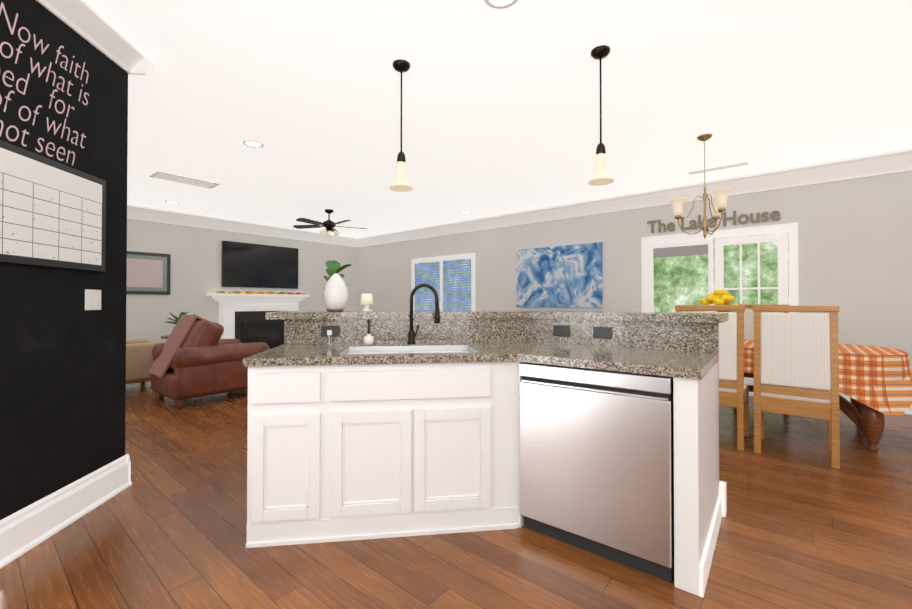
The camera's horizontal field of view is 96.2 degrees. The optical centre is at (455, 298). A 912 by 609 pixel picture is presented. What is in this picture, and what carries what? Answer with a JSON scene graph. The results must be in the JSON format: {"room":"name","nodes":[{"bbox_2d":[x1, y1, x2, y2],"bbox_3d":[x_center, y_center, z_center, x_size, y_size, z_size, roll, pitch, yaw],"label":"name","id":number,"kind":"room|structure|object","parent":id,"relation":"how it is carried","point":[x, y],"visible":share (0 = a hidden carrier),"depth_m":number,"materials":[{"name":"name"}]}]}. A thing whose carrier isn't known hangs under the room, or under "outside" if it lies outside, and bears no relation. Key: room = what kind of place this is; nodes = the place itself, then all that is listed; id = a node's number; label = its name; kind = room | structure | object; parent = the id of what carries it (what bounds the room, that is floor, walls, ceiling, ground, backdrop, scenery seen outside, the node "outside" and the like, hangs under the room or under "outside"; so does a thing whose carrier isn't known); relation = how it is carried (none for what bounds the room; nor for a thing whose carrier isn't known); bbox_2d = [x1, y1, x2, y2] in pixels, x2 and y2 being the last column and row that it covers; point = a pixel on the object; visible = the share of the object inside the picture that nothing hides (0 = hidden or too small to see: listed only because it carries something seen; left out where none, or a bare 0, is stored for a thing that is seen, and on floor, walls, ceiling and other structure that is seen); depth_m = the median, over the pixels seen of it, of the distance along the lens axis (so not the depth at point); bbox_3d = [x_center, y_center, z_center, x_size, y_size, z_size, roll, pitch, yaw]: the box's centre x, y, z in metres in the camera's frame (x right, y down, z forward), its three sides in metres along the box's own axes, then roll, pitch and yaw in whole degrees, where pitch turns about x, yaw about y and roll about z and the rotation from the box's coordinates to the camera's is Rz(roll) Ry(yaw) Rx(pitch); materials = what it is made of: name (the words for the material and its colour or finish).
{"room":"kitchen","nodes":[
{"label":"kitchen","id":0,"kind":"room"},
{"bbox_2d":[0,0,127,519],"bbox_3d":[-1.944,-0.216,-0.131,0.140,2.800,5.570,0,-1,-5],"label":"wall","id":1,"kind":"structure","parent":0,"point":[62,386],"depth_m":2.17,"materials":[{"name":"paint"}]},
{"bbox_2d":[0,120,74,164],"bbox_3d":[-2.067,-0.782,1.968,0.001,0.109,0.560,0,-1,-5],"label":"lettering","id":2,"kind":"object","parent":1,"relation":"attached to","point":[23,144],"depth_m":2.04,"materials":[{"name":"pink"}]},
{"bbox_2d":[3,71,74,116],"bbox_3d":[-2.065,-1.012,1.947,0.001,0.157,0.596,0,-1,-5],"label":"lettering","id":3,"kind":"object","parent":1,"relation":"attached to","point":[17,82],"depth_m":1.97,"materials":[{"name":"pink"}]},
{"bbox_2d":[0,91,85,147],"bbox_3d":[-2.066,-0.887,1.956,0.001,0.157,0.735,0,-1,-5],"label":"lettering","id":4,"kind":"object","parent":1,"relation":"attached to","point":[35,112],"depth_m":2.05,"materials":[{"name":"pink"}]},
{"bbox_2d":[0,2,88,83],"bbox_3d":[-2.077,-1.280,2.081,0.001,0.118,0.517,0,-1,-5],"label":"lettering","id":5,"kind":"object","parent":1,"relation":"attached to","point":[19,30],"depth_m":2.03,"materials":[{"name":"pink"}]},
{"bbox_2d":[0,42,88,104],"bbox_3d":[-2.052,-1.138,1.811,0.001,0.157,1.068,0,-1,-5],"label":"lettering","id":6,"kind":"object","parent":1,"relation":"attached to","point":[32,68],"depth_m":2.04,"materials":[{"name":"pink"}]},
{"bbox_2d":[0,148,101,265],"bbox_3d":[-2.040,-0.435,1.906,0.002,0.475,1.010,0,-1,-5],"label":"whiteboard","id":7,"kind":"object","parent":1,"relation":"attached to","point":[47,212],"visible":1,"depth_m":2.06,"materials":[{"name":"white plastic"}]},
{"bbox_2d":[0,140,105,271],"bbox_3d":[-2.052,-0.435,1.905,0.021,0.545,1.080,0,-1,-5],"label":"frame","id":8,"kind":"object","parent":1,"relation":"attached to","point":[29,260],"visible":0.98,"depth_m":2.13,"materials":[{"name":"black"}]},
{"bbox_2d":[2,454,127,519],"bbox_3d":[-1.862,1.084,-0.121,0.030,0.200,5.600,0,-1,-5],"label":"baseboard","id":9,"kind":"structure","parent":1,"relation":"attached to","point":[106,466],"depth_m":2.15,"materials":[{"name":"white wood"}]},
{"bbox_2d":[85,289,100,309],"bbox_3d":[-2.101,0.008,2.372,0.009,0.118,0.117,0,-1,-5],"label":"switch plate","id":10,"kind":"object","parent":1,"relation":"attached to","point":[92,299],"visible":1,"depth_m":2.36,"materials":[{"name":"white plastic"}]},
{"bbox_2d":[0,388,911,568],"bbox_3d":[-0.147,1.141,6.017,14.496,0.200,9.214,0,-1,-5],"label":"baseboard","id":11,"kind":"structure","parent":1,"relation":"attached to","point":[27,528],"depth_m":2.14,"materials":[{"name":"white wood"}]},
{"bbox_2d":[36,0,911,246],"bbox_3d":[-0.145,-1.451,6.013,14.496,0.215,9.270,0,-1,-5],"label":"crown molding","id":12,"kind":"structure","parent":1,"relation":"attached to","point":[84,19],"depth_m":5.21,"materials":[{"name":"white wood"}]},
{"bbox_2d":[126,219,357,342],"bbox_3d":[-4.902,-0.143,7.711,0.200,2.800,7.750,0,-1,40],"label":"wall","id":13,"kind":"structure","parent":0,"point":[196,265],"depth_m":7.66,"materials":[{"name":"paint"}]},
{"bbox_2d":[126,251,170,294],"bbox_3d":[-5.344,-0.430,6.995,0.036,0.720,0.780,0,-1,40],"label":"picture frame","id":14,"kind":"object","parent":13,"relation":"attached to","point":[148,273],"visible":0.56,"depth_m":7.03,"materials":[{"name":"grey"}]},
{"bbox_2d":[221,240,297,288],"bbox_3d":[-4.039,-0.670,8.545,0.067,0.900,1.570,0,-1,40],"label":"flat-screen tv","id":15,"kind":"object","parent":13,"relation":"attached to","point":[249,265],"visible":1,"depth_m":8.45,"materials":[{"name":"black plastic"}]},
{"bbox_2d":[323,260,351,310],"bbox_3d":[-1.127,0.428,3.770,0.407,1.585,0.407,0,-1,-5],"label":"fiddle-leaf fig plant","id":16,"kind":"object","parent":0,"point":[333,266],"visible":0.1,"depth_m":3.79,"materials":[{"name":"green plant"}]},
{"bbox_2d":[283,317,526,344],"bbox_3d":[-0.293,0.216,2.764,1.654,0.160,0.020,0,-1,-7],"label":"backsplash","id":17,"kind":"structure","parent":0,"relation":"attached to","point":[297,330],"depth_m":2.73,"materials":[{"name":"grey stone"}]},
{"bbox_2d":[0,381,911,608],"bbox_3d":[-0.105,1.256,4.862,19.000,0.050,16.000,0,-1,-5],"label":"floor","id":18,"kind":"structure","parent":0,"point":[804,524],"depth_m":1.95,"materials":[{"name":"brown wood"}]},
{"bbox_2d":[126,339,160,383],"bbox_3d":[-4.532,0.710,5.568,0.840,1.055,0.780,0,-1,40],"label":"armchair","id":19,"kind":"object","parent":18,"relation":"on","point":[139,361],"visible":0.17,"depth_m":5.38,"materials":[{"name":"beige fabric"}]},
{"bbox_2d":[161,312,195,338],"bbox_3d":[-4.710,0.738,6.980,0.540,1.024,0.540,0,-1,-5],"label":"plant","id":20,"kind":"object","parent":18,"relation":"on","point":[176,321],"visible":0.15,"depth_m":6.93,"materials":[{"name":"green plant"}]},
{"bbox_2d":[148,315,268,407],"bbox_3d":[-3.117,0.720,5.169,1.070,1.027,1.099,0,-1,40],"label":"leather recliner","id":21,"kind":"object","parent":18,"relation":"on","point":[194,356],"visible":0.96,"depth_m":4.81,"materials":[{"name":"brown leather"}]},
{"bbox_2d":[207,291,309,348],"bbox_3d":[-3.887,0.557,8.324,0.569,1.412,1.953,0,-1,40],"label":"fireplace mantel","id":22,"kind":"object","parent":18,"relation":"on","point":[242,317],"visible":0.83,"depth_m":8.22,"materials":[{"name":"white"}]},
{"bbox_2d":[243,361,326,547],"bbox_3d":[-0.871,0.769,2.313,0.370,0.875,0.640,0,-1,-7],"label":"base cabinet","id":23,"kind":"object","parent":18,"relation":"on","point":[287,422],"depth_m":2.00,"materials":[{"name":"white wood"}]},
{"bbox_2d":[327,361,494,541],"bbox_3d":[-0.273,0.770,2.390,0.835,0.875,0.640,0,-1,-7],"label":"base cabinet","id":24,"kind":"object","parent":18,"relation":"on","point":[411,444],"depth_m":2.08,"materials":[{"name":"white wood"}]},
{"bbox_2d":[243,341,542,364],"bbox_3d":[-0.250,0.313,2.416,1.650,0.040,0.701,0,-1,-7],"label":"countertop","id":25,"kind":"structure","parent":24,"relation":"on","point":[488,350],"depth_m":2.16,"materials":[{"name":"grey stone"}]},
{"bbox_2d":[323,273,347,311],"bbox_3d":[-0.830,-0.042,2.829,0.166,0.266,0.166,0,-1,-7],"label":"vase","id":26,"kind":"object","parent":25,"relation":"on","point":[335,294],"depth_m":2.77,"materials":[{"name":"white ceramic"}]},
{"bbox_2d":[360,294,372,311],"bbox_3d":[-0.622,0.029,2.855,0.090,0.125,0.090,0,-1,-7],"label":"candle lamp","id":27,"kind":"object","parent":25,"relation":"on","point":[366,299],"depth_m":2.82,"materials":[{"name":"white plastic"}]},
{"bbox_2d":[363,319,373,344],"bbox_3d":[-0.564,0.215,2.635,0.068,0.160,0.086,0,-1,-7],"label":"soap dispenser","id":28,"kind":"object","parent":25,"relation":"on","point":[367,340],"depth_m":2.62,"materials":[{"name":"white ceramic"}]},
{"bbox_2d":[343,345,478,352],"bbox_3d":[-0.269,0.410,2.378,0.768,0.223,0.439,0,-1,-7],"label":"sink","id":29,"kind":"object","parent":25,"relation":"in","point":[350,348],"depth_m":2.58,"materials":[{"name":"white ceramic"}]},
{"bbox_2d":[407,284,438,344],"bbox_3d":[-0.213,0.100,2.665,0.209,0.391,0.159,0,-1,-7],"label":"faucet","id":30,"kind":"object","parent":25,"relation":"on","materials":[{"name":"black metal"}]},
{"bbox_2d":[515,362,674,586],"bbox_3d":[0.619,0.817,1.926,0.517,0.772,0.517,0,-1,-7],"label":"dishwasher","id":31,"kind":"object","parent":18,"relation":"on","point":[596,432],"depth_m":1.87,"materials":[{"name":"silver metal"}]},
{"bbox_2d":[519,365,670,400],"bbox_3d":[0.795,0.771,2.155,0.886,0.868,0.886,0,-1,-7],"label":"base cabinet","id":32,"kind":"object","parent":18,"relation":"on","point":[557,392],"depth_m":1.90,"materials":[{"name":"white"}]},
{"bbox_2d":[527,313,725,356],"bbox_3d":[0.995,0.672,2.590,0.876,1.075,0.926,0,-1,-7],"label":"backsplash","id":33,"kind":"structure","parent":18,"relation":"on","point":[581,334],"depth_m":2.43,"materials":[{"name":"grey stone"}]},
{"bbox_2d":[671,381,726,597],"bbox_3d":[1.191,0.766,1.999,0.636,0.875,0.635,0,-1,-7],"label":"island end panel","id":34,"kind":"object","parent":18,"relation":"on","point":[700,497],"depth_m":1.69,"materials":[{"name":"white wood"}]},
{"bbox_2d":[519,341,718,384],"bbox_3d":[0.852,0.311,2.264,1.078,0.040,1.284,0,-1,-7],"label":"countertop","id":35,"kind":"structure","parent":34,"relation":"on","point":[565,368],"depth_m":1.93,"materials":[{"name":"grey stone"}]},
{"bbox_2d":[675,305,748,450],"bbox_3d":[2.260,0.639,3.612,0.510,1.159,0.492,0,-1,40],"label":"dining chair","id":36,"kind":"object","parent":18,"relation":"on","point":[732,393],"visible":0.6,"depth_m":3.34,"materials":[{"name":"brown wood"}]},
{"bbox_2d":[735,304,788,386],"bbox_3d":[3.516,0.649,4.717,0.510,1.159,0.492,0,-1,40],"label":"dining chair","id":37,"kind":"object","parent":18,"relation":"on","point":[748,323],"visible":0.04,"depth_m":4.90,"materials":[{"name":"brown wood"}]},
{"bbox_2d":[752,305,839,468],"bbox_3d":[2.692,0.636,3.254,0.510,1.159,0.492,0,-1,40],"label":"dining chair","id":38,"kind":"object","parent":18,"relation":"on","point":[799,352],"visible":1,"depth_m":3.07,"materials":[{"name":"white fabric"}]},
{"bbox_2d":[699,289,911,451],"bbox_3d":[2.988,0.563,4.079,2.103,1.320,1.161,0,-1,40],"label":"dining table","id":39,"kind":"object","parent":18,"relation":"on","point":[875,384],"visible":0.52,"depth_m":3.23,"materials":[{"name":"orange fabric"}]},
{"bbox_2d":[699,289,736,311],"bbox_3d":[2.754,0.179,4.284,0.360,0.548,0.342,0,-1,40],"label":"fruit","id":40,"kind":"object","parent":39,"relation":"on","point":[718,297],"depth_m":4.23,"materials":[{"name":"yellow food"}]},
{"bbox_2d":[85,0,911,237],"bbox_3d":[-0.105,-1.594,4.889,19.000,0.050,16.000,0,-1,-5],"label":"ceiling","id":41,"kind":"structure","parent":0,"point":[500,111],"depth_m":3.26,"materials":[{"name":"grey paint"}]},
{"bbox_2d":[165,201,178,203],"bbox_3d":[-4.583,-1.549,6.601,0.190,0.008,0.190,0,-1,-5],"label":"recessed light","id":42,"kind":"object","parent":41,"relation":"in","point":[172,202],"visible":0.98,"depth_m":6.60,"materials":[{"name":"white"}]},
{"bbox_2d":[149,171,219,188],"bbox_3d":[-3.567,-1.557,5.400,0.320,0.016,0.720,0,-1,40],"label":"ceiling vent","id":43,"kind":"object","parent":41,"relation":"in","point":[180,179],"visible":1,"depth_m":5.34,"materials":[{"name":"white metal"}]},
{"bbox_2d":[243,140,263,147],"bbox_3d":[-2.061,-1.572,4.164,0.190,0.008,0.190,0,-1,-5],"label":"recessed light","id":44,"kind":"object","parent":41,"relation":"in","point":[254,143],"visible":1,"depth_m":4.15,"materials":[{"name":"white plastic"}]},
{"bbox_2d":[293,209,366,239],"bbox_3d":[-2.235,-1.273,7.216,1.295,0.550,1.254,0,-1,-5],"label":"ceiling fan","id":45,"kind":"object","parent":41,"relation":"hanging from","point":[329,224],"visible":1,"depth_m":7.12,"materials":[{"name":"brown metal"}]},
{"bbox_2d":[389,59,412,191],"bbox_3d":[-0.371,-1.167,2.776,0.160,0.845,0.160,0,-1,-5],"label":"pendant light","id":46,"kind":"object","parent":41,"relation":"hanging from","point":[400,183],"visible":1,"depth_m":2.75,"materials":[{"name":"white glass"}]},
{"bbox_2d":[484,0,517,8],"bbox_3d":[0.240,-1.591,2.149,0.190,0.008,0.190,0,-1,-5],"label":"recessed light","id":47,"kind":"object","parent":41,"relation":"in","point":[499,4],"visible":1,"depth_m":2.20,"materials":[{"name":"white plastic"}]},
{"bbox_2d":[588,45,613,185],"bbox_3d":[0.929,-1.168,2.626,0.160,0.845,0.160,0,-1,-5],"label":"pendant light","id":48,"kind":"object","parent":41,"relation":"hanging from","point":[601,176],"visible":1,"depth_m":2.60,"materials":[{"name":"white glass"}]},
{"bbox_2d":[669,134,731,237],"bbox_3d":[2.428,-1.078,3.924,0.562,1.000,0.514,0,-1,-5],"label":"chandelier","id":49,"kind":"object","parent":41,"relation":"hanging from","point":[718,204],"visible":1,"depth_m":3.97,"materials":[{"name":"gold metal"}]},
{"bbox_2d":[689,162,747,174],"bbox_3d":[3.146,-1.562,4.919,0.600,0.013,0.100,0,-1,40],"label":"ceiling vent","id":50,"kind":"object","parent":41,"relation":"in","point":[720,167],"visible":0.96,"depth_m":4.90,"materials":[{"name":"white metal"}]},
{"bbox_2d":[358,171,911,370],"bbox_3d":[2.537,-0.155,6.378,13.050,2.800,0.200,0,-1,40],"label":"wall","id":51,"kind":"structure","parent":0,"point":[855,250],"depth_m":5.00,"materials":[{"name":"paint"}]},
{"bbox_2d":[411,253,474,310],"bbox_3d":[-0.313,-0.175,8.590,1.820,1.420,0.034,0,-1,40],"label":"window","id":52,"kind":"structure","parent":51,"relation":"in","point":[450,279],"depth_m":8.53,"materials":[{"name":"white"}]},
{"bbox_2d":[516,242,602,307],"bbox_3d":[1.702,-0.365,6.917,1.550,1.030,0.039,0,-1,40],"label":"abstract painting","id":53,"kind":"object","parent":51,"relation":"attached to","point":[564,276],"visible":0.96,"depth_m":6.84,"materials":[{"name":"fabric"}]},
{"bbox_2d":[647,210,779,232],"bbox_3d":[3.403,-1.047,5.522,1.531,0.185,0.016,0,-1,40],"label":"wall lettering","id":54,"kind":"object","parent":51,"relation":"attached to","point":[757,220],"visible":0.96,"depth_m":5.40,"materials":[{"name":"silver metal"}]},
{"bbox_2d":[641,223,798,395],"bbox_3d":[3.427,0.166,5.476,1.780,2.140,0.045,0,-1,40],"label":"sliding glass door","id":55,"kind":"structure","parent":51,"relation":"in","point":[754,265],"depth_m":5.39,"materials":[{"name":"white"}]}
]}

